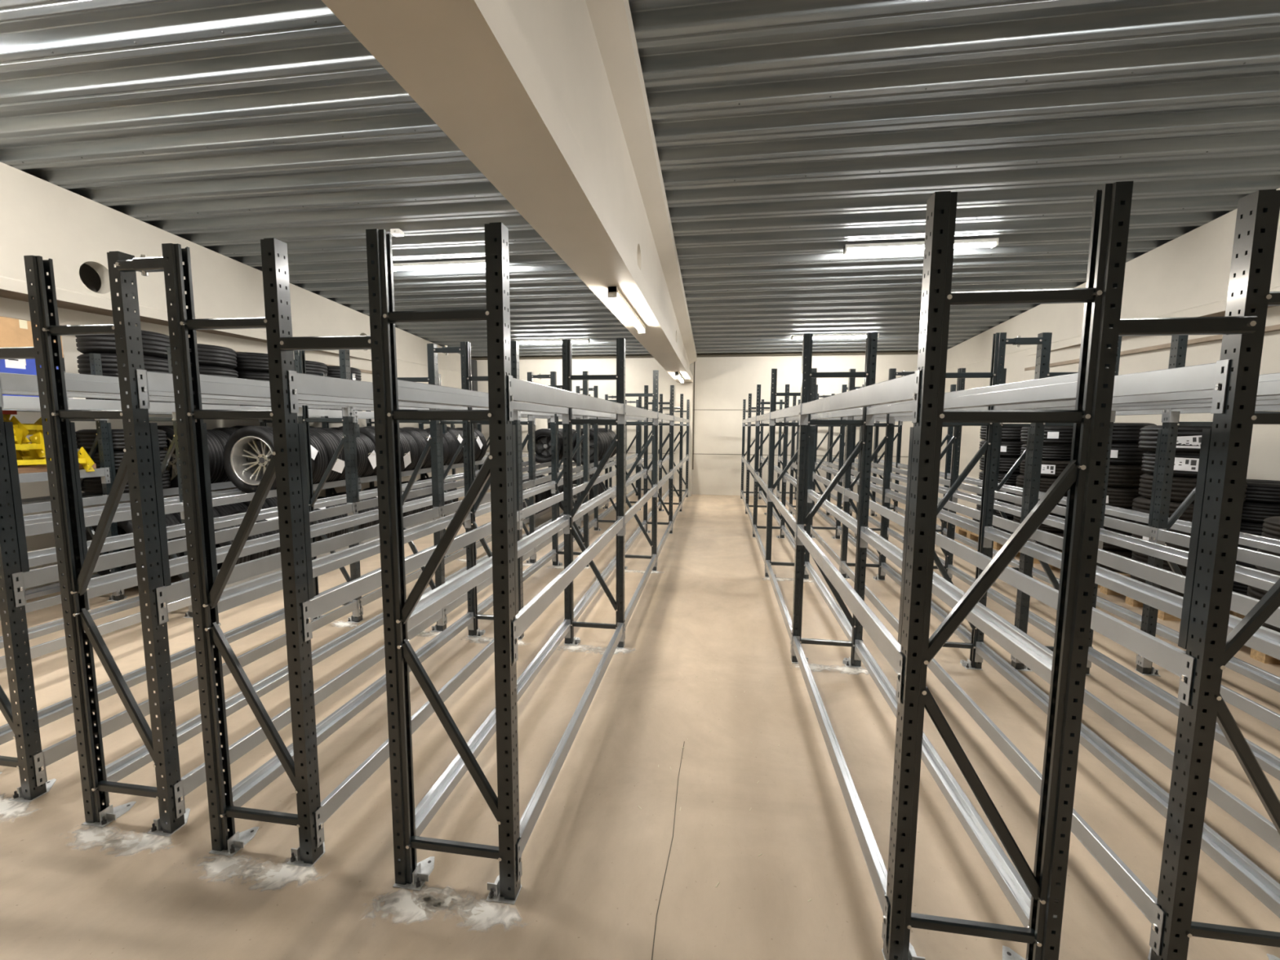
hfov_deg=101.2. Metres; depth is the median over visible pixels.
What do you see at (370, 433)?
tyre
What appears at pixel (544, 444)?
alloy wheel
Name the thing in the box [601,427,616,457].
tyre
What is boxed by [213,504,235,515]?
tyre
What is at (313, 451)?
tyre
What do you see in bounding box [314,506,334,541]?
tyre
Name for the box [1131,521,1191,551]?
tyre
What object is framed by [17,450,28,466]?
bar
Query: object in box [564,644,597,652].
dust patch
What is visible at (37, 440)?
bar
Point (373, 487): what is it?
tyre
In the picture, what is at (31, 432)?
bar
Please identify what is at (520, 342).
diffuser
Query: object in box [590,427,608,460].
tyre
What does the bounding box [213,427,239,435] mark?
tyre
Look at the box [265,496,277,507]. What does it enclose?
tyre
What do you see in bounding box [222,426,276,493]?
alloy wheel
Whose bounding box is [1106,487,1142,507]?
tyre
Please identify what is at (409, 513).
tyre
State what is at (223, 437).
tyre
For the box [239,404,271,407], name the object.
tyre
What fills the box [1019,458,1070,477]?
tyre
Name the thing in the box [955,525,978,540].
wooden pallet
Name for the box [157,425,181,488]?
tyre
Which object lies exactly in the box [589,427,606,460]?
tyre
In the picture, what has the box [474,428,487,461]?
tyre
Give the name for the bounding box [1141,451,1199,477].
tyre
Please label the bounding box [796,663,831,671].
dust patch
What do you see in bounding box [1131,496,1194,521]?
tyre
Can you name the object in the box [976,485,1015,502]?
tyre
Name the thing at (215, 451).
tyre
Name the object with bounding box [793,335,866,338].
diffuser
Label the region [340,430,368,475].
tyre
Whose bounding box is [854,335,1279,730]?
rack
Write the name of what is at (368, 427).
tyre
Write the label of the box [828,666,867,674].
dust patch
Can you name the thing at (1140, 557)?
tyre
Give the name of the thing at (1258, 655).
wooden pallet
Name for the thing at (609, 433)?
tyre
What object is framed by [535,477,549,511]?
tyre
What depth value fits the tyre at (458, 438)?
8.75 m
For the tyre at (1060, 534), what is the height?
0.225 m
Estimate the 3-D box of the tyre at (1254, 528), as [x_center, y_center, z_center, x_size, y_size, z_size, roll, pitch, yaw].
[5.506,0.442,4.694,0.554,0.172,0.554,1,6,8]
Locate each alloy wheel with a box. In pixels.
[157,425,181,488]
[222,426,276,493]
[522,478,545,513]
[527,428,563,463]
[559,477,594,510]
[572,428,604,464]
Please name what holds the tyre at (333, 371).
on the tyre
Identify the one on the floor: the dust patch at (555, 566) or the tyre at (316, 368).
the dust patch at (555, 566)
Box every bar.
[2,414,10,422]
[9,416,31,443]
[13,417,47,436]
[13,426,22,451]
[15,431,45,457]
[15,449,22,466]
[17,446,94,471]
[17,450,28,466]
[21,439,30,454]
[21,448,45,466]
[27,430,48,435]
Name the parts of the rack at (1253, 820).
foot plate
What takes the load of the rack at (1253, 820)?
on the floor
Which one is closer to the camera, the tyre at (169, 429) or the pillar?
the tyre at (169, 429)
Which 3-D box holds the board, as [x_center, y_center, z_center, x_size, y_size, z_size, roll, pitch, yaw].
[-5.180,-0.033,3.763,0.380,0.044,1.940,1,6,8]
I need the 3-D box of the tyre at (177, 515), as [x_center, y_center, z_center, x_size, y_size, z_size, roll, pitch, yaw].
[-4.935,0.598,5.532,0.650,0.650,0.205,1,6,8]
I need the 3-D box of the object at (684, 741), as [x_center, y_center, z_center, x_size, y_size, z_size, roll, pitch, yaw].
[0.086,1.446,1.937,0.054,0.001,1.650,1,6,8]
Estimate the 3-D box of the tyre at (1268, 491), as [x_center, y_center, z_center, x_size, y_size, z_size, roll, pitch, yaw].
[5.517,0.098,4.661,0.554,0.172,0.554,1,6,8]
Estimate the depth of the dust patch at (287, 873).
1.92 m
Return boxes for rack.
[0,346,536,669]
[0,346,593,803]
[0,353,489,619]
[23,250,635,836]
[161,237,669,867]
[365,222,689,904]
[740,181,1257,959]
[776,189,1279,959]
[816,332,1279,852]
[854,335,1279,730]
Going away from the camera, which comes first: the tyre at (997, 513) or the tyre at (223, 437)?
the tyre at (223, 437)
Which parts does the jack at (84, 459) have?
plate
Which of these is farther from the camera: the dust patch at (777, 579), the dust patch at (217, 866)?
the dust patch at (777, 579)
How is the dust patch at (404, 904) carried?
on the floor
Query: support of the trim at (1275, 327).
attached to the wall at (1188, 275)
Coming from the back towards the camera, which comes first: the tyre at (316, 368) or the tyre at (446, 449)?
the tyre at (446, 449)
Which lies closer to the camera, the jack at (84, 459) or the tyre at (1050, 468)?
the jack at (84, 459)
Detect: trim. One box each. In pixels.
[0,315,372,373]
[22,20,1245,300]
[471,359,478,477]
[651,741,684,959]
[1024,324,1279,370]
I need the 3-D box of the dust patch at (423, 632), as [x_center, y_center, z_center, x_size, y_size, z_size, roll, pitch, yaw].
[-1.663,1.209,4.142,0.433,0.001,0.188,1,6,4]
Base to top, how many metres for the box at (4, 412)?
0.081 m
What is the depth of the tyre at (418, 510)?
7.55 m
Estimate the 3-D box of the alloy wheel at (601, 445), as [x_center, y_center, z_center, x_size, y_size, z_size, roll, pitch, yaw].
[-0.974,-0.599,9.383,0.650,0.650,0.205,1,6,8]
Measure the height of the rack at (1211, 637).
2.246 m
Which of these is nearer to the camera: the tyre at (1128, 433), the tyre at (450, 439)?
the tyre at (1128, 433)
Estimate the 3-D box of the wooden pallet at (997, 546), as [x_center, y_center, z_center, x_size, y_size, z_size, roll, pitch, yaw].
[5.360,0.917,6.715,1.200,0.144,0.800,1,6,9]
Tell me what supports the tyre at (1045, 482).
on the tyre at (1015, 504)
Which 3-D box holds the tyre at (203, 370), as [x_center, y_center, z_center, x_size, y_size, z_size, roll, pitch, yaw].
[-4.860,-1.131,5.819,0.670,0.225,0.670,-5,8,-40]
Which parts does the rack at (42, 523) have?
foot plate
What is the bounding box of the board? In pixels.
[17,462,96,473]
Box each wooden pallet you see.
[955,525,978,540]
[992,541,1062,564]
[1041,564,1130,587]
[1099,585,1244,621]
[1249,648,1279,664]
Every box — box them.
[0,316,63,357]
[0,359,58,396]
[2,410,17,414]
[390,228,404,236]
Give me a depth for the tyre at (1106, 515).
5.44 m
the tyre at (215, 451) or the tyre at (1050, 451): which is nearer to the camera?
the tyre at (215, 451)
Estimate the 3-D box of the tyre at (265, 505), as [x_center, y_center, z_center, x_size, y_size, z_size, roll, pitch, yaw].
[-4.809,0.499,6.381,0.670,0.670,0.225,1,6,8]
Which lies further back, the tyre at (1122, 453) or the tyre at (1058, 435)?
the tyre at (1058, 435)
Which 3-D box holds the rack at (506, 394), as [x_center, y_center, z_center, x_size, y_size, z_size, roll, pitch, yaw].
[0.134,-0.199,6.992,0.465,2.246,10.709,1,6,8]
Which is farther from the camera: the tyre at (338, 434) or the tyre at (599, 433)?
the tyre at (599, 433)
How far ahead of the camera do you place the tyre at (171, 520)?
5.28 m
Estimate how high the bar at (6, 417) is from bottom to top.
0.223 m
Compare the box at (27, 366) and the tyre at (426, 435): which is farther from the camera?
the tyre at (426, 435)
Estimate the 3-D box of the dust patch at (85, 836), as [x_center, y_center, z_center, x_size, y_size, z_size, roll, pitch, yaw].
[-2.159,1.417,2.090,0.413,0.001,0.180,2,6,14]
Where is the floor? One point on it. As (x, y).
(594, 861)
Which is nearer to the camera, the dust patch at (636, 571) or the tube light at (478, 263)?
the dust patch at (636, 571)
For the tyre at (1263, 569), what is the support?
on the tyre at (1252, 592)
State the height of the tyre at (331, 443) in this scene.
0.670 m
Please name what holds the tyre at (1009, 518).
on the wooden pallet at (960, 531)
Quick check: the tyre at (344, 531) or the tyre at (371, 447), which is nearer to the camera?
the tyre at (344, 531)
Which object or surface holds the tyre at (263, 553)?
on the rack at (42, 523)
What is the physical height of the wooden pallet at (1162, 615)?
0.144 m
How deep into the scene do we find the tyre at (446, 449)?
8.36 m
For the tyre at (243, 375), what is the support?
on the tyre at (239, 405)
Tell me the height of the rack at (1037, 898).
2.246 m
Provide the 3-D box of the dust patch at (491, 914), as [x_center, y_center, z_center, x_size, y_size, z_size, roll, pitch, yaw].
[-0.529,1.459,1.775,0.417,0.001,0.181,1,6,9]
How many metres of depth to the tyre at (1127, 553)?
5.48 m
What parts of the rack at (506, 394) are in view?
foot plate, foot plate, foot plate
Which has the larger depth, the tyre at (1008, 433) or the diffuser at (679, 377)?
the diffuser at (679, 377)
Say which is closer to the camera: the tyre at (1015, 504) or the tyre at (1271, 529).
the tyre at (1271, 529)
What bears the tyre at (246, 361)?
on the tyre at (243, 375)
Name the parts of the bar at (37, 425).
plate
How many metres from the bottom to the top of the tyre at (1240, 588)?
0.172 m
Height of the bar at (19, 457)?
0.225 m
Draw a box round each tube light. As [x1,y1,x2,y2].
[392,259,485,271]
[514,338,590,343]
[607,286,644,333]
[675,372,684,382]
[791,333,879,339]
[843,240,924,253]
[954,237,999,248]
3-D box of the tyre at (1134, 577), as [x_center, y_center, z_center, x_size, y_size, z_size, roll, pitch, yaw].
[4.947,0.930,4.831,0.650,0.205,0.650,1,6,8]
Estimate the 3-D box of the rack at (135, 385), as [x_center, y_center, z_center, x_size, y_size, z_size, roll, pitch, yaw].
[-1.177,-0.234,7.257,0.656,2.246,10.717,1,6,8]
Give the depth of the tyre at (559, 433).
9.82 m
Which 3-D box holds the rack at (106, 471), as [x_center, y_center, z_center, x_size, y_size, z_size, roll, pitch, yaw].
[-4.561,-0.326,7.952,0.459,2.246,10.709,1,6,8]
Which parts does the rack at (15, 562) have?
foot plate, foot plate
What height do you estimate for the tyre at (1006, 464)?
0.225 m
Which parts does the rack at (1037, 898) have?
foot plate, foot plate, foot plate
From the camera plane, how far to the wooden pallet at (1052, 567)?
5.49 m
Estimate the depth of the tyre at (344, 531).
6.03 m
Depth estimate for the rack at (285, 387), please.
1.95 m
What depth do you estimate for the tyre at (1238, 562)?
4.58 m
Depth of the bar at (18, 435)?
4.19 m
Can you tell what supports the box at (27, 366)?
on the board
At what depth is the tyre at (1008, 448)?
7.29 m
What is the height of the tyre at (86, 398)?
0.235 m
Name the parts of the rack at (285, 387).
foot plate, foot plate, foot plate, foot plate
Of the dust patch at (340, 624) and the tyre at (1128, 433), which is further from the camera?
the tyre at (1128, 433)
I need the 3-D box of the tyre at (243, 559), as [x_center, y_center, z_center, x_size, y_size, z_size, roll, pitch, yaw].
[-3.930,0.665,4.809,0.669,0.669,0.225,1,6,8]
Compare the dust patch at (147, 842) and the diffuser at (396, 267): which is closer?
the dust patch at (147, 842)
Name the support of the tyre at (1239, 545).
on the tyre at (1238, 562)
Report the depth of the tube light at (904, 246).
5.94 m
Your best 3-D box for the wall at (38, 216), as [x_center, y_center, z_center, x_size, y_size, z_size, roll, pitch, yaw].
[-5.854,-1.214,4.657,0.620,4.669,17.700,1,6,8]
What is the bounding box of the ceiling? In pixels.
[0,0,1279,356]
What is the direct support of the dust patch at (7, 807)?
on the floor
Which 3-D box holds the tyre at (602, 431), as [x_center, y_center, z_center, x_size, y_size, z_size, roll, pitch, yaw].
[-0.882,-0.662,10.006,0.650,0.650,0.205,1,6,8]
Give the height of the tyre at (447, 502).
0.670 m
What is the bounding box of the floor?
[0,488,1279,959]
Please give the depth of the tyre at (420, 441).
7.64 m
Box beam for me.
[321,0,697,383]
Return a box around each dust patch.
[0,795,28,818]
[76,826,122,848]
[108,833,170,854]
[201,855,261,879]
[245,862,316,889]
[333,622,357,626]
[371,885,468,922]
[420,631,439,636]
[421,895,445,909]
[453,897,520,928]
[469,636,493,643]
[551,565,564,568]
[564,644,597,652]
[589,647,631,653]
[635,570,661,573]
[764,577,790,581]
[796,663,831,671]
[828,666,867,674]
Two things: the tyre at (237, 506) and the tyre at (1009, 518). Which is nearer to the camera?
the tyre at (237, 506)
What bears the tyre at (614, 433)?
on the rack at (135, 385)
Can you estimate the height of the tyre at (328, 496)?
0.650 m
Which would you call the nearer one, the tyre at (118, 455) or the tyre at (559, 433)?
the tyre at (118, 455)
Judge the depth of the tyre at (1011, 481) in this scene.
7.32 m
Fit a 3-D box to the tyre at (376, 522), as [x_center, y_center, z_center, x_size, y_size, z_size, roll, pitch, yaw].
[-3.642,0.493,6.754,0.630,0.630,0.195,1,6,8]
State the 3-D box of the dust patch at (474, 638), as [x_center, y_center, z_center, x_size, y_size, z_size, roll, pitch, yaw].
[-1.217,1.224,4.031,0.438,0.001,0.191,2,6,11]
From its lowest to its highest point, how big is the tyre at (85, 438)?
0.195 m
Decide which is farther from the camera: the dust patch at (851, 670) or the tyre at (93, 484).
the tyre at (93, 484)
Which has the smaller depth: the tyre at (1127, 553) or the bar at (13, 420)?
the bar at (13, 420)
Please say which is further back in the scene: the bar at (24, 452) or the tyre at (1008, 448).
the tyre at (1008, 448)
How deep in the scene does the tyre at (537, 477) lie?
9.04 m
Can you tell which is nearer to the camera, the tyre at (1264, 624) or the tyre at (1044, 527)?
the tyre at (1264, 624)
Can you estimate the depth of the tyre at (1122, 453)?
5.37 m
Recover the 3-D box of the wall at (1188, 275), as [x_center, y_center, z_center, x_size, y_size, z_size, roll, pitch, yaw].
[5.675,-0.972,2.971,0.620,4.669,17.700,1,6,8]
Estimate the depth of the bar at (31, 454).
4.38 m
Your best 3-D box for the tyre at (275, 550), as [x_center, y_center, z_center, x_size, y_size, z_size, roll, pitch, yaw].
[-3.866,0.617,5.242,0.671,0.678,0.235,1,6,8]
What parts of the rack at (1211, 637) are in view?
foot plate, foot plate, foot plate, foot plate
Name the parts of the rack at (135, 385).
foot plate, foot plate, foot plate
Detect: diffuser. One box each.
[392,263,485,271]
[519,341,587,343]
[676,375,683,382]
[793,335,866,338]
[847,242,993,252]
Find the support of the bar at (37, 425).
on the bar at (13, 420)
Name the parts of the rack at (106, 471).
foot plate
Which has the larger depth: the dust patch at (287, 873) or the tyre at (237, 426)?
the tyre at (237, 426)
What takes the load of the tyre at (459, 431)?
on the rack at (42, 523)
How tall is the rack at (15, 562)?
2.246 m
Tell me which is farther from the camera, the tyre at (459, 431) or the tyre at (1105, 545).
the tyre at (459, 431)
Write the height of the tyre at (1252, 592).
0.225 m
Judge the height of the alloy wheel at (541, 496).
0.650 m
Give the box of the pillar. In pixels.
[674,382,693,496]
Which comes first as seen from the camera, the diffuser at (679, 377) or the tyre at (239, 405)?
the tyre at (239, 405)
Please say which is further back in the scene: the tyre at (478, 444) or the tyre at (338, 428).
the tyre at (478, 444)
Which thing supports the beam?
attached to the ceiling
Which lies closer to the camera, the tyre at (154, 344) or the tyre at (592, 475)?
the tyre at (154, 344)
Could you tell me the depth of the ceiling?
4.19 m
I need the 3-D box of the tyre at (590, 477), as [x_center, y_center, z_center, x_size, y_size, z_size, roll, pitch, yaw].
[-1.009,0.228,9.261,0.649,0.649,0.205,1,6,8]
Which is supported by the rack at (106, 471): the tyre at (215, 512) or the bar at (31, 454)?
the tyre at (215, 512)
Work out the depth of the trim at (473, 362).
13.12 m
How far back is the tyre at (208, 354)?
5.67 m
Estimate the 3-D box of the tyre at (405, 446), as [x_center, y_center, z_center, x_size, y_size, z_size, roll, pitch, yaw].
[-3.527,-0.388,7.314,0.698,0.670,0.225,1,6,8]
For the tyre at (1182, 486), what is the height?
0.225 m
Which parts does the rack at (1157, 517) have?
foot plate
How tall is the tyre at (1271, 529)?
0.195 m
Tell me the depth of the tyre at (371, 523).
6.44 m
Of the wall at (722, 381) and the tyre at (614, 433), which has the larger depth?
the wall at (722, 381)
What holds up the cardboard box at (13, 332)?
on the box at (27, 366)
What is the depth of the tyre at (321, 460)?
5.72 m
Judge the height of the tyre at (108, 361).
0.235 m
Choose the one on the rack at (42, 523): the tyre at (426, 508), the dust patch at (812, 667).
the tyre at (426, 508)
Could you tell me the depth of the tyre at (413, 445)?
7.47 m
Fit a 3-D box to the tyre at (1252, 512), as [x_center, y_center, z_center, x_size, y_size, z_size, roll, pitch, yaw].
[5.506,0.270,4.677,0.554,0.172,0.554,1,6,8]
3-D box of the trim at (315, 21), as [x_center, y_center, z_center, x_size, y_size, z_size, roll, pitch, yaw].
[-0.130,-2.584,2.264,10.992,0.736,11.067,1,6,8]
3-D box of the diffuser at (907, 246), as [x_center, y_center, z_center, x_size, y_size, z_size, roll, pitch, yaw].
[3.134,-2.607,5.915,1.530,0.035,0.052,1,6,8]
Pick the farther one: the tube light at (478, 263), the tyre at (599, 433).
the tyre at (599, 433)
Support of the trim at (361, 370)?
attached to the wall at (38, 216)
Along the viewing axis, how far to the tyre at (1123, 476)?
5.39 m
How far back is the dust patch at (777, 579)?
5.68 m
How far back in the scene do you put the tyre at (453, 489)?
8.62 m
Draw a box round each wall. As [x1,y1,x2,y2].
[0,161,466,591]
[471,350,918,499]
[937,187,1279,509]
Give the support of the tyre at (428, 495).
on the rack at (42, 523)
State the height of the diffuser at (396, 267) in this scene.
0.035 m
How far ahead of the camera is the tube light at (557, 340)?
10.96 m
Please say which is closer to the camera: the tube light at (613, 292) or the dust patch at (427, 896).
the dust patch at (427, 896)
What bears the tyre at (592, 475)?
on the rack at (135, 385)
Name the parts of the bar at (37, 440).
plate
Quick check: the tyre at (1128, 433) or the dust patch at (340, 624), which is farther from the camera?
the tyre at (1128, 433)
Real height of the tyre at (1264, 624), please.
0.235 m
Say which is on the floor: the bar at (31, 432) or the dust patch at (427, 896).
the dust patch at (427, 896)
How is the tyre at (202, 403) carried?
on the rack at (106, 471)
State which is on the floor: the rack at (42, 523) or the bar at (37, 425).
the rack at (42, 523)
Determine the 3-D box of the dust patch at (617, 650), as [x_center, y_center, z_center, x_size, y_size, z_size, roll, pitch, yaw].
[-0.220,1.248,3.855,0.523,0.001,0.227,0,6,-5]
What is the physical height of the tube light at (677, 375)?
0.076 m
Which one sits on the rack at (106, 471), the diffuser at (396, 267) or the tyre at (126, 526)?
the tyre at (126, 526)
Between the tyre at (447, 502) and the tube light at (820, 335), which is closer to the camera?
the tyre at (447, 502)
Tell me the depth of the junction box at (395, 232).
5.77 m
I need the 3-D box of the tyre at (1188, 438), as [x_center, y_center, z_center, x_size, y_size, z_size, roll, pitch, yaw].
[4.925,-0.367,4.692,0.690,0.235,0.690,1,6,8]
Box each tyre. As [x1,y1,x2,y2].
[75,329,171,359]
[75,429,167,450]
[76,353,172,377]
[80,448,168,471]
[81,469,170,493]
[85,398,171,402]
[85,520,143,575]
[115,513,180,559]
[169,515,249,580]
[172,511,184,524]
[189,343,236,368]
[191,364,238,377]
[201,403,239,405]
[206,429,231,482]
[206,430,224,483]
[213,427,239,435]
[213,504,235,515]
[213,507,220,515]
[215,513,268,569]
[227,508,280,555]
[228,502,248,511]
[230,425,250,428]
[233,351,268,373]
[237,371,269,381]
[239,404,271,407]
[241,500,269,509]
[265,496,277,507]
[293,360,328,376]
[309,427,344,482]
[310,432,328,484]
[311,444,318,473]
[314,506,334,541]
[316,496,348,536]
[319,427,345,480]
[326,492,373,528]
[327,365,361,381]
[328,496,360,529]
[330,427,342,430]
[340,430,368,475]
[359,427,377,475]
[360,432,376,477]
[362,426,401,457]
[362,486,403,514]
[364,497,378,525]
[399,427,427,470]
[399,429,418,471]
[399,431,411,471]
[401,480,430,511]
[401,490,413,516]
[409,427,431,468]
[410,488,421,514]
[417,476,450,504]
[422,486,432,509]
[425,427,457,465]
[429,430,448,464]
[429,476,458,502]
[446,426,463,464]
[452,427,466,463]
[455,427,482,460]
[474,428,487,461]
[535,475,551,511]
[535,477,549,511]
[537,428,563,459]
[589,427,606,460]
[589,474,604,493]
[589,475,601,494]
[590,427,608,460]
[590,428,610,455]
[598,427,612,443]
[599,427,613,454]
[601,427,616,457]
[604,427,616,457]
[972,517,1013,533]
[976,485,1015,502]
[976,501,1014,518]
[978,440,1026,457]
[978,471,1022,486]
[979,426,1022,440]
[979,455,1023,473]
[1013,515,1065,532]
[1014,493,1066,515]
[1015,474,1067,496]
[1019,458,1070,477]
[1020,426,1073,444]
[1020,443,1071,461]
[1035,531,1063,551]
[1062,528,1132,550]
[1099,549,1133,572]
[1103,507,1137,528]
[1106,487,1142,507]
[1107,464,1147,488]
[1109,442,1146,465]
[1111,422,1156,443]
[1129,574,1183,597]
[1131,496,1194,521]
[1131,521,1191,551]
[1131,550,1186,576]
[1137,425,1212,453]
[1138,473,1248,503]
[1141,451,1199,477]
[1232,581,1248,595]
[1235,560,1257,569]
[1238,544,1257,551]
[1240,501,1279,523]
[1240,520,1264,536]
[1244,479,1279,503]
[1244,615,1279,632]
[1246,568,1267,599]
[1255,548,1279,575]
[1261,515,1279,539]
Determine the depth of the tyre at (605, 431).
10.11 m

